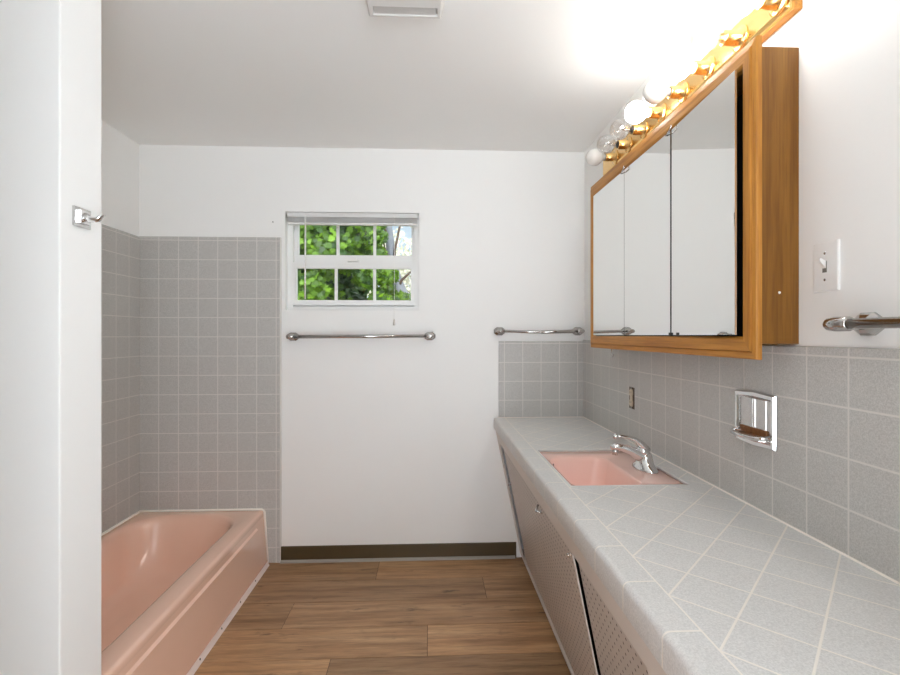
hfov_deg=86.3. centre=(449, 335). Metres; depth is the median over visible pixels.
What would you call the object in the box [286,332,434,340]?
towel bar
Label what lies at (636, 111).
globe bulb
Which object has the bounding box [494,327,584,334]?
towel bar
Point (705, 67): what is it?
socket
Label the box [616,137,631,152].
socket
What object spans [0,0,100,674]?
wall partition
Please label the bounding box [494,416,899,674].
countertop
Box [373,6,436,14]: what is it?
grille
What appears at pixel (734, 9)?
globe bulb
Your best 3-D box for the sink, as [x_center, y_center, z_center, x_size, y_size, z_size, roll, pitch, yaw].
[0.568,0.552,1.778,0.384,0.130,0.478,0,0,-3]
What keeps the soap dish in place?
attached to the wall at (833, 476)
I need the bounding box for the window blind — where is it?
[286,212,418,324]
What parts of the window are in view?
sash, sash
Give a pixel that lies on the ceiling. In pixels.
(484, 75)
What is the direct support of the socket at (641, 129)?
attached to the vanity light
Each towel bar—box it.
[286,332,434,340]
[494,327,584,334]
[822,312,899,335]
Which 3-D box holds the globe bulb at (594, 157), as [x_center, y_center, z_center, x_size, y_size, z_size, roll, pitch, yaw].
[0.690,-0.845,2.276,0.091,0.080,0.080,0,0,-3]
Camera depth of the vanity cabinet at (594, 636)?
1.57 m
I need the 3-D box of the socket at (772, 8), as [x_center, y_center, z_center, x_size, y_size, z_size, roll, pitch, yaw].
[0.806,-0.845,1.212,0.052,0.068,0.068,0,0,-3]
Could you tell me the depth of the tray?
1.32 m
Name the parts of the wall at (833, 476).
tile panel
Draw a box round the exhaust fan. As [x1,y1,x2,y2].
[366,0,444,18]
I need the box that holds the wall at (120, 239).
[101,120,139,532]
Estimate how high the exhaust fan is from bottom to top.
0.052 m
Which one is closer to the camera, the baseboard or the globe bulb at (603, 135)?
the globe bulb at (603, 135)
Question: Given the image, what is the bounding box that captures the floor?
[194,557,570,674]
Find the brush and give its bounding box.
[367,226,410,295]
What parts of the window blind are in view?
rail, lift cord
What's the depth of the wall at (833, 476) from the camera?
1.11 m
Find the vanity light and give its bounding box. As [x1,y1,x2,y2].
[603,0,801,175]
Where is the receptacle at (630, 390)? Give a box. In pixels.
[629,389,632,406]
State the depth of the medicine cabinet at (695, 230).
1.35 m
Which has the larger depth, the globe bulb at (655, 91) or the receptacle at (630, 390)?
the receptacle at (630, 390)
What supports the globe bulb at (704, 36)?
attached to the vanity light
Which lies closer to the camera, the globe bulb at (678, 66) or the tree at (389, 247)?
the globe bulb at (678, 66)
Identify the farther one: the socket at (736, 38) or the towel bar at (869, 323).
the socket at (736, 38)
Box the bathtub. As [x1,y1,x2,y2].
[101,508,268,674]
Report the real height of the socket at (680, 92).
0.068 m
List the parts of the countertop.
edge trim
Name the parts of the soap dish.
plate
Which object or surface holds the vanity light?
attached to the wall at (833, 476)
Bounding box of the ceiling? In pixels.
[101,0,712,151]
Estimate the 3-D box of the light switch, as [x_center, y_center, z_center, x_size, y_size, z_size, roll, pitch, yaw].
[0.859,-0.159,1.107,0.022,0.114,0.070,0,0,-3]
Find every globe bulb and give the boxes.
[586,148,605,165]
[597,135,618,153]
[610,119,632,139]
[625,101,650,123]
[642,79,670,104]
[664,53,695,81]
[690,21,725,53]
[722,0,762,18]
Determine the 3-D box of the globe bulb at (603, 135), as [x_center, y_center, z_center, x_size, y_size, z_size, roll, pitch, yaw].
[0.696,-0.845,2.123,0.091,0.080,0.080,0,0,-3]
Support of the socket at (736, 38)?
attached to the vanity light
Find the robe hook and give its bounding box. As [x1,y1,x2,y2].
[72,205,105,229]
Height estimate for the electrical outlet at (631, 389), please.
0.096 m
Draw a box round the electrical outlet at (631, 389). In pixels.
[629,387,634,409]
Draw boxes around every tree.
[298,225,410,299]
[371,226,410,298]
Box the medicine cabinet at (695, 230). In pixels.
[591,35,798,359]
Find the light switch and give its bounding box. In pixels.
[813,239,839,292]
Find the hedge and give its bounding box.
[298,225,371,299]
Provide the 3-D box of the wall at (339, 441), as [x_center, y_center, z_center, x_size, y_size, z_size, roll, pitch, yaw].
[-0.487,0.140,2.842,2.801,2.446,0.139,0,0,-3]
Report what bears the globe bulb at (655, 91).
attached to the vanity light
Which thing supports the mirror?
attached to the medicine cabinet at (695, 230)
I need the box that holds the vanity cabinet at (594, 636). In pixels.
[496,432,666,674]
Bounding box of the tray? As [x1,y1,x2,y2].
[730,427,770,441]
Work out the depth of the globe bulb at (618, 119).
1.96 m
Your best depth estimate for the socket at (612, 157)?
2.26 m
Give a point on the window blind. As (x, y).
(294, 218)
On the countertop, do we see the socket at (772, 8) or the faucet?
the faucet
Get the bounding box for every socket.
[604,150,617,164]
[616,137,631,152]
[630,121,647,138]
[647,103,665,122]
[667,82,688,102]
[690,56,714,79]
[719,24,747,51]
[755,0,787,16]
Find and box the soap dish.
[730,389,777,451]
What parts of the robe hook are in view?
plate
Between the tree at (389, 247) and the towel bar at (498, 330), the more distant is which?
the tree at (389, 247)
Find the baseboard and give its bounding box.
[280,542,515,563]
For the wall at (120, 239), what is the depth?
2.54 m
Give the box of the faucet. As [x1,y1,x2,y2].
[610,434,657,474]
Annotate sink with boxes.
[540,451,682,485]
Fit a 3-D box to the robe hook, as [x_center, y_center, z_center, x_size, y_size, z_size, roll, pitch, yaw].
[-0.874,-0.287,1.174,0.058,0.046,0.056,0,0,-3]
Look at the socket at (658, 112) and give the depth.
1.81 m
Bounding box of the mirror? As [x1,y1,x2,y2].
[593,70,736,335]
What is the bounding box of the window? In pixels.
[288,219,418,310]
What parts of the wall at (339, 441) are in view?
panel, trim, panel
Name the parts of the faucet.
spout, lever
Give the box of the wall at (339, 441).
[139,145,583,562]
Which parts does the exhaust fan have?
panel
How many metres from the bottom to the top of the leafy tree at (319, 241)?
3.845 m
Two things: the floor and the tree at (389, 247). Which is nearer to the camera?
the floor
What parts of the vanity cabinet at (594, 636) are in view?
rail, door, door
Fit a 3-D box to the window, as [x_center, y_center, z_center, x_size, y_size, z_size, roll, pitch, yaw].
[-0.567,-0.431,2.863,0.769,0.573,0.080,0,0,-3]
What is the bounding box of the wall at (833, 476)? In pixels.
[583,0,899,581]

